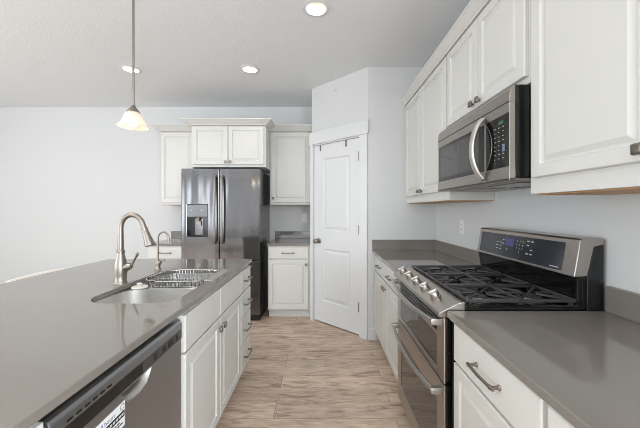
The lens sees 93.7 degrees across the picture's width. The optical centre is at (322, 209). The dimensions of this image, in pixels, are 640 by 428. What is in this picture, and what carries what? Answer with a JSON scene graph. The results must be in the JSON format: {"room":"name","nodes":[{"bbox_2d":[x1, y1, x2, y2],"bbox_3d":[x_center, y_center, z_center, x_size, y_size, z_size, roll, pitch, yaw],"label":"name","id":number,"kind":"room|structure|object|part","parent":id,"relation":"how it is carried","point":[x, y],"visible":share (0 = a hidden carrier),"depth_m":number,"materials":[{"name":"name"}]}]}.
{"room":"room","nodes":[
{"label":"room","id":0,"kind":"room"},
{"bbox_2d":[0,107,311,283],"bbox_3d":[-2.228,-0.062,4.260,6.985,2.745,0.120,0,0,0],"label":"wall","id":1,"kind":"structure","parent":0,"point":[69,176],"depth_m":4.20,"materials":[{"name":"white paint"}]},
{"bbox_2d":[150,124,195,204],"bbox_3d":[-1.917,-0.570,3.996,0.523,1.023,0.397,0,0,0],"label":"upper cabinet","id":2,"kind":"object","parent":1,"relation":"attached to","point":[176,139],"visible":0.7,"depth_m":3.88,"materials":[{"name":"white paint"}]},
{"bbox_3d":[-1.917,-1.045,3.996,0.523,0.073,0.397,0,0,0],"label":"crown molding","id":3,"kind":"part","parent":2,"relation":"part of","materials":[{"name":"white paint"}]},
{"bbox_3d":[-1.876,-0.542,3.885,0.422,0.905,0.019,0,0,0],"label":"door","id":4,"kind":"part","parent":2,"relation":"part of","materials":[{"name":"white paint"}]},
{"bbox_2d":[171,231,180,238],"bbox_3d":[-1.885,0.354,4.189,0.450,0.102,0.021,0,0,0],"label":"backsplash","id":5,"kind":"structure","parent":1,"relation":"attached to","point":[174,234],"depth_m":4.18,"materials":[{"name":"grey stone"}]},
{"bbox_2d":[181,118,274,172],"bbox_3d":[-1.126,-0.787,3.849,1.048,0.558,0.692,0,0,0],"label":"upper cabinet","id":6,"kind":"object","parent":1,"relation":"attached to","point":[217,143],"visible":0.99,"depth_m":3.58,"materials":[{"name":"white paint"}]},
{"bbox_3d":[-1.341,-0.766,3.590,0.418,0.457,0.019,0,0,0],"label":"door","id":7,"kind":"part","parent":6,"relation":"part of","materials":[{"name":"white paint"}]},
{"bbox_3d":[-1.126,-1.037,3.671,1.048,0.058,0.337,0,0,0],"label":"crown molding","id":8,"kind":"part","parent":6,"relation":"part of","materials":[{"name":"white paint"}]},
{"bbox_3d":[-0.913,-0.766,3.590,0.422,0.457,0.019,0,0,0],"label":"door","id":9,"kind":"part","parent":6,"relation":"part of","materials":[{"name":"white paint"}]},
{"bbox_2d":[270,124,311,204],"bbox_3d":[-0.404,-0.570,3.996,0.552,1.023,0.397,0,0,0],"label":"upper cabinet","id":10,"kind":"object","parent":1,"relation":"attached to","point":[289,143],"visible":0.84,"depth_m":3.88,"materials":[{"name":"white paint"}]},
{"bbox_3d":[-0.404,-1.045,3.996,0.552,0.073,0.397,0,0,0],"label":"crown molding","id":11,"kind":"part","parent":10,"relation":"part of","materials":[{"name":"white paint"}]},
{"bbox_2d":[275,231,309,238],"bbox_3d":[-0.395,0.354,4.189,0.535,0.102,0.021,0,0,0],"label":"backsplash","id":12,"kind":"structure","parent":1,"relation":"attached to","point":[278,234],"depth_m":4.18,"materials":[{"name":"grey stone"}]},
{"bbox_2d":[302,214,306,222],"bbox_3d":[-0.258,0.125,4.196,0.070,0.115,0.007,0,0,0],"label":"wall outlet","id":13,"kind":"object","parent":1,"relation":"attached to","point":[304,216],"visible":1,"depth_m":4.19,"materials":[{"name":"white plastic"}]},
{"bbox_2d":[0,0,470,106],"bbox_3d":[-2.228,-1.485,-0.200,6.985,0.100,9.040,0,0,0],"label":"ceiling","id":14,"kind":"structure","parent":0,"point":[54,53],"depth_m":2.67,"materials":[{"name":"white paint"}]},
{"bbox_2d":[119,64,141,73],"bbox_3d":[-1.956,-1.474,3.064,0.196,0.094,0.196,0,0,0],"label":"recessed light","id":15,"kind":"object","parent":14,"relation":"in","point":[127,68],"visible":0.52,"depth_m":3.10,"materials":[{"name":"white paint"}]},
{"bbox_2d":[116,0,149,130],"bbox_3d":[-1.141,-0.966,1.810,0.174,0.938,0.174,0,0,0],"label":"pendant light","id":16,"kind":"object","parent":14,"relation":"hanging from","point":[132,119],"visible":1,"depth_m":1.80,"materials":[{"name":"white glass"}]},
{"bbox_3d":[-1.141,-0.541,1.810,0.174,0.088,0.174,0,0,0],"label":"lamp shade","id":17,"kind":"part","parent":16,"relation":"part of","materials":[{"name":"white glass"}]},
{"bbox_3d":[-1.141,-1.010,1.810,0.012,0.789,0.012,0,0,0],"label":"rod","id":18,"kind":"part","parent":16,"relation":"part of","materials":[{"name":"silver metal"}]},
{"bbox_2d":[240,64,259,73],"bbox_3d":[-0.740,-1.474,3.064,0.196,0.094,0.196,0,0,0],"label":"recessed light","id":19,"kind":"object","parent":14,"relation":"in","point":[251,69],"visible":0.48,"depth_m":3.12,"materials":[{"name":"white paint"}]},
{"bbox_2d":[302,0,329,16],"bbox_3d":[-0.046,-1.474,2.136,0.196,0.094,0.196,0,0,0],"label":"recessed light","id":20,"kind":"object","parent":14,"relation":"in","point":[313,8],"visible":0.99,"depth_m":2.19,"materials":[{"name":"white paint"}]},
{"bbox_2d":[215,307,410,427],"bbox_3d":[-2.228,1.360,-0.200,6.985,0.100,9.040,0,0,0],"label":"floor","id":21,"kind":"structure","parent":0,"point":[299,372],"depth_m":2.27,"materials":[{"name":"brown wood"}]},
{"bbox_2d":[6,268,65,282],"bbox_3d":[-1.647,0.861,1.945,0.442,0.898,0.395,0,0,0],"label":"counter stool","id":22,"kind":"object","parent":21,"relation":"on","point":[54,270],"visible":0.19,"depth_m":1.93,"materials":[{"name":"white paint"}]},
{"bbox_2d":[29,421,42,427],"bbox_3d":[-0.884,0.871,0.189,0.600,0.876,0.897,0,0,0],"label":"base cabinet","id":23,"kind":"object","parent":21,"relation":"on","point":[37,424],"visible":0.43,"depth_m":0.62,"materials":[{"name":"white paint"}]},
{"bbox_2d":[0,259,251,427],"bbox_3d":[-1.165,0.418,1.086,1.174,0.026,2.732,0,0,0],"label":"countertop","id":24,"kind":"structure","parent":23,"relation":"on","point":[55,340],"depth_m":1.05,"materials":[{"name":"grey stone"}]},
{"bbox_2d":[113,212,154,283],"bbox_3d":[-1.036,0.211,1.653,0.221,0.388,0.068,0,0,0],"label":"kitchen faucet","id":25,"kind":"object","parent":24,"relation":"on","point":[121,267],"visible":1,"depth_m":1.64,"materials":[{"name":"silver metal"}]},
{"bbox_2d":[113,250,127,283],"bbox_3d":[-1.112,0.313,1.653,0.068,0.183,0.068,0,0,0],"label":"faucet","id":26,"kind":"object","parent":25,"relation":"on","point":[120,264],"depth_m":1.63,"materials":[{"name":"silver metal"}]},
{"bbox_3d":[-1.048,0.286,1.651,0.095,0.105,0.045,0,0,0],"label":"handle","id":27,"kind":"part","parent":25,"relation":"part of","materials":[{"name":"silver metal"}]},
{"bbox_3d":[-1.048,0.121,1.653,0.157,0.208,0.030,0,0,0],"label":"spout","id":28,"kind":"part","parent":25,"relation":"part of","materials":[{"name":"silver metal"}]},
{"bbox_2d":[94,273,215,303],"bbox_3d":[-0.859,0.539,1.670,0.435,0.214,0.778,0,0,0],"label":"sink","id":29,"kind":"object","parent":24,"relation":"in","point":[147,295],"visible":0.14,"depth_m":1.62,"materials":[{"name":"silver metal"}]},
{"bbox_2d":[131,282,148,289],"bbox_3d":[-1.000,0.416,1.642,0.084,0.030,0.084,0,0,0],"label":"stopper","id":30,"kind":"object","parent":29,"relation":"on","point":[139,286],"visible":1,"depth_m":1.63,"materials":[{"name":"grey"}]},
{"bbox_3d":[-0.859,0.539,1.460,0.433,0.214,0.355,0,0,0],"label":"bowl","id":31,"kind":"part","parent":29,"relation":"part of","materials":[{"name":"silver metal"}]},
{"bbox_3d":[-0.859,0.539,1.851,0.433,0.214,0.415,0,0,0],"label":"bowl","id":32,"kind":"part","parent":29,"relation":"part of","materials":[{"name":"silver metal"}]},
{"bbox_2d":[145,269,230,287],"bbox_3d":[-0.836,0.457,1.865,0.434,0.110,0.340,0,0,0],"label":"dish rack","id":33,"kind":"object","parent":29,"relation":"on","point":[219,273],"visible":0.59,"depth_m":1.91,"materials":[{"name":"silver metal"}]},
{"bbox_3d":[-0.646,0.403,1.865,0.054,0.003,0.331,0,0,0],"label":"rail","id":34,"kind":"part","parent":33,"relation":"part of","materials":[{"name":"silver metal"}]},
{"bbox_2d":[154,231,169,269],"bbox_3d":[-1.080,0.276,2.020,0.101,0.258,0.044,0,0,0],"label":"water faucet","id":35,"kind":"object","parent":24,"relation":"on","point":[158,261],"visible":1,"depth_m":2.02,"materials":[{"name":"silver metal"}]},
{"bbox_2d":[154,259,160,269],"bbox_3d":[-1.108,0.367,2.020,0.044,0.075,0.044,0,0,0],"label":"faucet","id":36,"kind":"object","parent":35,"relation":"on","point":[158,262],"depth_m":2.01,"materials":[{"name":"silver metal"}]},
{"bbox_3d":[-1.071,0.241,2.020,0.084,0.188,0.012,0,0,0],"label":"spout","id":37,"kind":"part","parent":35,"relation":"part of","materials":[{"name":"silver metal"}]},
{"bbox_2d":[38,319,181,427],"bbox_3d":[-0.881,0.881,0.955,0.583,0.853,0.610,0,0,0],"label":"dishwasher","id":38,"kind":"object","parent":21,"relation":"on","point":[142,389],"visible":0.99,"depth_m":0.96,"materials":[{"name":"silver metal"}]},
{"bbox_2d":[108,412,123,427],"bbox_3d":[-0.590,0.605,0.838,0.001,0.007,0.105,0,0,0],"label":"print","id":39,"kind":"object","parent":38,"relation":"attached to","point":[115,421],"depth_m":0.86,"materials":[{"name":"grey paper"}]},
{"bbox_3d":[-0.608,0.873,0.955,0.031,0.664,0.610,0,0,0],"label":"door","id":40,"kind":"part","parent":38,"relation":"part of","materials":[{"name":"silver metal"}]},
{"bbox_2d":[148,246,180,258],"bbox_3d":[-1.883,0.871,3.870,0.435,0.876,0.650,0,0,0],"label":"base cabinet","id":41,"kind":"object","parent":21,"relation":"on","point":[165,252],"visible":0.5,"depth_m":3.58,"materials":[{"name":"white paint"}]},
{"bbox_2d":[152,231,180,245],"bbox_3d":[-1.885,0.367,3.882,0.450,0.128,0.634,0,0,0],"label":"countertop","id":42,"kind":"structure","parent":41,"relation":"on","point":[175,240],"depth_m":3.80,"materials":[{"name":"grey stone"}]},
{"bbox_2d":[176,273,240,427],"bbox_3d":[-0.871,0.871,1.712,0.626,0.876,0.881,0,0,0],"label":"base cabinet","id":43,"kind":"object","parent":21,"relation":"on","point":[211,328],"visible":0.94,"depth_m":1.57,"materials":[{"name":"white paint"}]},
{"bbox_3d":[-0.594,0.531,1.495,0.019,0.157,0.430,0,0,0],"label":"drawer","id":44,"kind":"part","parent":43,"relation":"part of","materials":[{"name":"white paint"}]},
{"bbox_3d":[-0.594,0.906,1.495,0.019,0.572,0.430,0,0,0],"label":"door","id":45,"kind":"part","parent":43,"relation":"part of","materials":[{"name":"white paint"}]},
{"bbox_3d":[-0.594,0.531,1.933,0.019,0.157,0.430,0,0,0],"label":"drawer","id":46,"kind":"part","parent":43,"relation":"part of","materials":[{"name":"white paint"}]},
{"bbox_3d":[-0.594,0.906,1.933,0.019,0.572,0.430,0,0,0],"label":"door","id":47,"kind":"part","parent":43,"relation":"part of","materials":[{"name":"white paint"}]},
{"bbox_2d":[181,169,269,319],"bbox_3d":[-1.188,0.414,3.795,0.919,1.784,0.730,0,0,0],"label":"refrigerator","id":48,"kind":"object","parent":21,"relation":"on","point":[225,213],"visible":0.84,"depth_m":3.50,"materials":[{"name":"grey metal"}]},
{"bbox_3d":[-1.461,0.014,3.509,0.243,0.142,0.023,0,0,0],"label":"dispenser panel","id":49,"kind":"part","parent":48,"relation":"part of","materials":[{"name":"grey"}]},
{"bbox_3d":[-1.427,0.055,3.530,0.442,1.066,0.060,0,0,0],"label":"door","id":50,"kind":"part","parent":48,"relation":"part of","materials":[{"name":"silver metal"}]},
{"bbox_3d":[-1.244,0.000,3.467,0.025,0.813,0.074,0,0,0],"label":"handle","id":51,"kind":"part","parent":48,"relation":"part of","materials":[{"name":"silver metal"}]},
{"bbox_3d":[-1.161,0.000,3.467,0.025,0.813,0.074,0,0,0],"label":"handle","id":52,"kind":"part","parent":48,"relation":"part of","materials":[{"name":"silver metal"}]},
{"bbox_3d":[-0.965,0.055,3.530,0.472,1.066,0.060,0,0,0],"label":"door","id":53,"kind":"part","parent":48,"relation":"part of","materials":[{"name":"silver metal"}]},
{"bbox_3d":[-1.188,0.914,3.530,0.919,0.632,0.060,0,0,0],"label":"freezer drawer","id":54,"kind":"part","parent":48,"relation":"part of","materials":[{"name":"silver metal"}]},
{"bbox_2d":[238,265,252,373],"bbox_3d":[-0.866,0.871,2.298,0.635,0.876,0.286,0,0,0],"label":"base cabinet","id":55,"kind":"object","parent":21,"relation":"on","point":[246,350],"visible":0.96,"depth_m":2.28,"materials":[{"name":"white paint"}]},
{"bbox_3d":[-0.594,0.531,2.300,0.019,0.157,0.277,0,0,0],"label":"drawer","id":56,"kind":"part","parent":55,"relation":"part of","materials":[{"name":"white paint"}]},
{"bbox_3d":[-0.594,0.708,2.300,0.019,0.175,0.277,0,0,0],"label":"drawer","id":57,"kind":"part","parent":55,"relation":"part of","materials":[{"name":"white paint"}]},
{"bbox_3d":[-0.594,1.099,2.300,0.019,0.187,0.277,0,0,0],"label":"drawer","id":58,"kind":"part","parent":55,"relation":"part of","materials":[{"name":"white paint"}]},
{"bbox_3d":[-0.594,0.900,2.300,0.019,0.190,0.277,0,0,0],"label":"drawer","id":59,"kind":"part","parent":55,"relation":"part of","materials":[{"name":"white paint"}]},
{"bbox_2d":[268,246,309,316],"bbox_3d":[-0.398,0.871,3.870,0.515,0.876,0.650,0,0,0],"label":"base cabinet","id":60,"kind":"object","parent":21,"relation":"on","point":[288,266],"visible":0.94,"depth_m":3.58,"materials":[{"name":"white paint"}]},
{"bbox_2d":[267,231,309,245],"bbox_3d":[-0.395,0.367,3.882,0.535,0.128,0.634,0,0,0],"label":"countertop","id":61,"kind":"structure","parent":60,"relation":"on","point":[282,238],"depth_m":4.05,"materials":[{"name":"grey stone"}]},
{"bbox_3d":[-0.406,0.518,3.590,0.477,0.140,0.019,0,0,0],"label":"drawer","id":62,"kind":"part","parent":60,"relation":"part of","materials":[{"name":"white paint"}]},
{"bbox_3d":[-0.406,0.897,3.590,0.477,0.590,0.019,0,0,0],"label":"door","id":63,"kind":"part","parent":60,"relation":"part of","materials":[{"name":"white paint"}]},
{"bbox_2d":[375,255,398,381],"bbox_3d":[0.808,0.871,2.486,0.655,0.876,1.024,0,0,0],"label":"base cabinet","id":64,"kind":"object","parent":21,"relation":"on","point":[386,296],"visible":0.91,"depth_m":2.42,"materials":[{"name":"white paint"}]},
{"bbox_3d":[0.526,0.898,2.733,0.019,0.587,0.486,0,0,0],"label":"door","id":65,"kind":"part","parent":64,"relation":"part of","materials":[{"name":"white paint"}]},
{"bbox_3d":[0.526,0.520,2.486,0.019,0.144,0.980,0,0,0],"label":"drawer","id":66,"kind":"part","parent":64,"relation":"part of","materials":[{"name":"white paint"}]},
{"bbox_3d":[0.526,0.898,2.239,0.019,0.587,0.486,0,0,0],"label":"door","id":67,"kind":"part","parent":64,"relation":"part of","materials":[{"name":"white paint"}]},
{"bbox_2d":[372,240,480,272],"bbox_3d":[0.821,0.367,2.494,0.647,0.128,1.049,0,0,0],"label":"countertop","id":68,"kind":"structure","parent":64,"relation":"on","point":[395,254],"depth_m":2.63,"materials":[{"name":"grey stone"}]},
{"bbox_2d":[391,227,603,427],"bbox_3d":[0.776,0.712,1.584,0.707,1.193,0.760,0,0,0],"label":"gas range","id":69,"kind":"object","parent":21,"relation":"on","point":[521,270],"visible":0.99,"depth_m":1.40,"materials":[{"name":"silver metal"}]},
{"bbox_3d":[0.505,0.380,1.890,0.058,0.052,0.051,0,0,0],"label":"knob","id":70,"kind":"part","parent":69,"relation":"part of","materials":[{"name":"silver metal"}]},
{"bbox_3d":[0.505,0.380,1.755,0.058,0.052,0.051,0,0,0],"label":"knob","id":71,"kind":"part","parent":69,"relation":"part of","materials":[{"name":"silver metal"}]},
{"bbox_3d":[0.505,0.380,1.620,0.058,0.052,0.051,0,0,0],"label":"knob","id":72,"kind":"part","parent":69,"relation":"part of","materials":[{"name":"silver metal"}]},
{"bbox_3d":[0.456,0.466,1.584,0.067,0.040,0.714,0,0,0],"label":"handle","id":73,"kind":"part","parent":69,"relation":"part of","materials":[{"name":"silver metal"}]},
{"bbox_3d":[0.456,0.749,1.584,0.067,0.040,0.714,0,0,0],"label":"handle","id":74,"kind":"part","parent":69,"relation":"part of","materials":[{"name":"silver metal"}]},
{"bbox_3d":[0.496,0.605,1.584,0.004,0.136,0.586,0,0,0],"label":"oven glass","id":75,"kind":"part","parent":69,"relation":"part of","materials":[{"name":"black glass"}]},
{"bbox_3d":[0.496,0.960,1.584,0.004,0.296,0.586,0,0,0],"label":"oven glass","id":76,"kind":"part","parent":69,"relation":"part of","materials":[{"name":"black glass"}]},
{"bbox_3d":[0.494,0.571,1.584,0.008,0.266,0.748,0,0,0],"label":"oven door","id":77,"kind":"part","parent":69,"relation":"part of","materials":[{"name":"silver metal"}]},
{"bbox_3d":[0.494,0.959,1.584,0.008,0.493,0.748,0,0,0],"label":"oven door","id":78,"kind":"part","parent":69,"relation":"part of","materials":[{"name":"silver metal"}]},
{"bbox_3d":[0.505,0.380,1.489,0.058,0.052,0.051,0,0,0],"label":"knob","id":79,"kind":"part","parent":69,"relation":"part of","materials":[{"name":"silver metal"}]},
{"bbox_3d":[0.519,0.404,1.584,0.106,0.061,0.758,0,0,0],"label":"control panel","id":80,"kind":"part","parent":69,"relation":"part of","materials":[{"name":"silver metal"}]},
{"bbox_3d":[0.505,0.380,1.358,0.058,0.052,0.051,0,0,0],"label":"knob","id":81,"kind":"part","parent":69,"relation":"part of","materials":[{"name":"silver metal"}]},
{"bbox_3d":[0.690,0.390,1.329,0.112,0.012,0.112,0,0,0],"label":"burner","id":82,"kind":"part","parent":69,"relation":"part of","materials":[{"name":"black metal"}]},
{"bbox_2d":[416,269,580,310],"bbox_3d":[0.806,0.401,1.584,0.468,0.030,0.760,0,0,0],"label":"cooktop","id":83,"kind":"object","parent":69,"relation":"in","point":[465,305],"depth_m":1.33,"materials":[{"name":"black metal"}]},
{"bbox_3d":[1.021,0.200,1.602,0.022,0.120,0.660,0,0,0],"label":"control glass","id":84,"kind":"part","parent":69,"relation":"part of","materials":[{"name":"grey glass"}]},
{"bbox_2d":[496,239,557,267],"bbox_3d":[1.020,0.203,1.524,0.016,0.094,0.470,0,0,0],"label":"control panel","id":85,"kind":"object","parent":69,"relation":"attached to","point":[543,253],"depth_m":1.47,"materials":[{"name":"black glass"}]},
{"bbox_2d":[454,324,547,427],"bbox_3d":[0.808,0.871,0.946,0.655,0.876,0.488,0,0,0],"label":"base cabinet","id":86,"kind":"object","parent":21,"relation":"on","point":[487,394],"visible":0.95,"depth_m":0.94,"materials":[{"name":"white paint"}]},
{"bbox_3d":[0.499,0.520,0.940,0.036,0.017,0.154,0,0,0],"label":"handle","id":87,"kind":"part","parent":86,"relation":"part of","materials":[{"name":"silver metal"}]},
{"bbox_3d":[0.526,0.897,0.946,0.019,0.590,0.474,0,0,0],"label":"door","id":88,"kind":"part","parent":86,"relation":"part of","materials":[{"name":"white paint"}]},
{"bbox_2d":[548,405,574,427],"bbox_3d":[0.813,0.871,0.250,0.646,0.876,0.898,0,0,0],"label":"base cabinet","id":89,"kind":"object","parent":21,"relation":"on","point":[555,420],"visible":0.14,"depth_m":0.67,"materials":[{"name":"white paint"}]},
{"bbox_2d":[447,286,639,427],"bbox_3d":[0.821,0.367,0.489,0.647,0.128,1.418,0,0,0],"label":"countertop","id":90,"kind":"structure","parent":89,"relation":"on","point":[584,365],"depth_m":0.85,"materials":[{"name":"grey stone"}]},
{"bbox_2d":[312,67,367,144],"bbox_3d":[0.202,-0.062,3.331,0.803,2.745,0.100,0,0,43],"label":"wall","id":91,"kind":"structure","parent":0,"point":[331,108],"depth_m":3.26,"materials":[{"name":"white paint"}]},
{"bbox_2d":[313,138,358,333],"bbox_3d":[0.139,0.275,3.308,0.654,2.042,0.110,0,0,43],"label":"door","id":92,"kind":"structure","parent":91,"relation":"in","point":[336,241],"depth_m":3.31,"materials":[{"name":"white paint"}]},
{"bbox_3d":[-0.067,0.365,3.476,0.062,0.062,0.073,0,0,43],"label":"knob","id":93,"kind":"part","parent":92,"relation":"part of","materials":[{"name":"silver metal"}]},
{"bbox_2d":[309,119,368,339],"bbox_3d":[0.186,0.204,3.322,0.837,2.212,0.116,0,0,43],"label":"door frame","id":94,"kind":"structure","parent":91,"relation":"attached to","point":[360,129],"depth_m":3.07,"materials":[{"name":"white paint"}]},
{"bbox_2d":[368,67,435,339],"bbox_3d":[0.802,-0.062,3.070,0.685,2.745,0.100,0,0,0],"label":"wall","id":95,"kind":"structure","parent":0,"point":[390,217],"depth_m":3.02,"materials":[{"name":"white paint"}]},
{"bbox_2d":[368,328,375,339],"bbox_3d":[0.495,1.251,3.013,0.079,0.118,0.013,0,0,0],"label":"baseboard","id":96,"kind":"structure","parent":95,"relation":"attached to","point":[371,331],"depth_m":3.01,"materials":[{"name":"white paint"}]},
{"bbox_2d":[372,240,434,249],"bbox_3d":[0.821,0.354,3.009,0.647,0.102,0.021,0,0,0],"label":"backsplash","id":97,"kind":"structure","parent":95,"relation":"attached to","point":[376,244],"depth_m":3.00,"materials":[{"name":"grey stone"}]},
{"bbox_2d":[436,188,639,310],"bbox_3d":[1.205,-0.062,-0.200,0.120,2.745,8.800,0,0,0],"label":"wall","id":98,"kind":"structure","parent":0,"point":[615,219],"depth_m":1.41,"materials":[{"name":"white paint"}]},
{"bbox_2d":[400,0,490,105],"bbox_3d":[0.961,-1.067,1.637,0.365,0.061,2.754,0,0,0],"label":"crown molding","id":99,"kind":"structure","parent":98,"relation":"attached to","point":[474,8],"depth_m":1.92,"materials":[{"name":"white paint"}]},
{"bbox_2d":[405,56,494,203],"bbox_3d":[0.970,-0.546,2.502,0.346,0.977,1.021,0,0,0],"label":"upper cabinet","id":100,"kind":"object","parent":98,"relation":"attached to","point":[426,112],"visible":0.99,"depth_m":2.36,"materials":[{"name":"white paint"}]},
{"bbox_3d":[0.833,-0.574,2.753,0.019,0.898,0.453,0,0,0],"label":"door","id":101,"kind":"part","parent":100,"relation":"part of","materials":[{"name":"white paint"}]},
{"bbox_3d":[0.833,-0.574,2.260,0.019,0.898,0.510,0,0,0],"label":"door","id":102,"kind":"part","parent":100,"relation":"part of","materials":[{"name":"white paint"}]},
{"bbox_3d":[1.003,-0.060,2.502,0.276,0.004,1.013,0,0,0],"label":"panel","id":103,"kind":"part","parent":100,"relation":"part of","materials":[{"name":"white paint"}]},
{"bbox_2d":[435,240,480,264],"bbox_3d":[1.133,0.354,2.484,0.021,0.102,1.028,0,0,0],"label":"backsplash","id":104,"kind":"structure","parent":98,"relation":"attached to","point":[463,253],"depth_m":2.46,"materials":[{"name":"grey stone"}]},
{"bbox_2d":[460,220,463,234],"bbox_3d":[1.141,0.145,2.460,0.007,0.115,0.070,0,0,0],"label":"wall outlet","id":105,"kind":"object","parent":98,"relation":"attached to","point":[461,221],"visible":1,"depth_m":2.44,"materials":[{"name":"white plastic"}]},
{"bbox_2d":[447,0,530,126],"bbox_3d":[0.970,-0.775,1.603,0.346,0.519,0.773,0,0,0],"label":"upper cabinet","id":106,"kind":"object","parent":98,"relation":"attached to","point":[493,55],"visible":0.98,"depth_m":1.48,"materials":[{"name":"white paint"}]},
{"bbox_3d":[0.833,-0.784,1.795,0.019,0.478,0.373,0,0,0],"label":"door","id":107,"kind":"part","parent":106,"relation":"part of","materials":[{"name":"white paint"}]},
{"bbox_3d":[0.810,-0.575,1.569,0.028,0.032,0.032,0,0,0],"label":"knob","id":108,"kind":"part","parent":106,"relation":"part of","materials":[{"name":"silver metal"}]},
{"bbox_2d":[438,84,530,191],"bbox_3d":[0.921,-0.313,1.597,0.441,0.394,0.755,0,0,0],"label":"microwave","id":109,"kind":"object","parent":106,"relation":"attached to","point":[488,149],"visible":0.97,"depth_m":1.38,"materials":[{"name":"silver metal"}]},
{"bbox_3d":[0.771,-0.281,1.690,0.023,0.318,0.570,0,0,0],"label":"door","id":110,"kind":"part","parent":109,"relation":"part of","materials":[{"name":"silver metal"}]},
{"bbox_3d":[0.772,-0.288,1.686,0.020,0.219,0.552,0,0,0],"label":"door glass","id":111,"kind":"part","parent":109,"relation":"part of","materials":[{"name":"grey glass"}]},
{"bbox_3d":[0.731,-0.284,1.423,0.063,0.296,0.043,0,0,15],"label":"handle","id":112,"kind":"part","parent":109,"relation":"part of","materials":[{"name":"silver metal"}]},
{"bbox_3d":[0.951,-0.123,1.597,0.382,0.011,0.755,0,0,0],"label":"plate","id":113,"kind":"part","parent":109,"relation":"part of","materials":[{"name":"silver metal"}]},
{"bbox_3d":[0.772,-0.288,1.312,0.020,0.219,0.180,0,0,0],"label":"panel glass","id":114,"kind":"part","parent":109,"relation":"part of","materials":[{"name":"black glass"}]},
{"bbox_3d":[0.771,-0.281,1.312,0.023,0.318,0.184,0,0,0],"label":"control panel","id":115,"kind":"part","parent":109,"relation":"part of","materials":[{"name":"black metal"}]},
{"bbox_3d":[0.833,-0.784,1.412,0.019,0.478,0.373,0,0,0],"label":"door","id":116,"kind":"part","parent":106,"relation":"part of","materials":[{"name":"white paint"}]},
{"bbox_2d":[531,0,639,194],"bbox_3d":[0.970,-0.546,0.738,0.346,0.977,0.955,0,0,0],"label":"upper cabinet","id":117,"kind":"object","parent":98,"relation":"attached to","point":[585,54],"visible":1,"depth_m":0.95,"materials":[{"name":"white paint"}]},
{"bbox_3d":[1.003,-0.060,0.738,0.276,0.004,0.947,0,0,0],"label":"panel","id":118,"kind":"part","parent":117,"relation":"part of","materials":[{"name":"brown wood"}]},
{"bbox_3d":[0.810,-0.155,0.765,0.028,0.032,0.032,0,0,0],"label":"knob","id":119,"kind":"part","parent":117,"relation":"part of","materials":[{"name":"silver metal"}]},
{"bbox_2d":[605,286,639,323],"bbox_3d":[1.133,0.354,0.486,0.021,0.102,1.412,0,0,0],"label":"backsplash","id":120,"kind":"structure","parent":98,"relation":"attached to","point":[623,303],"depth_m":1.12,"materials":[{"name":"grey stone"}]}
]}

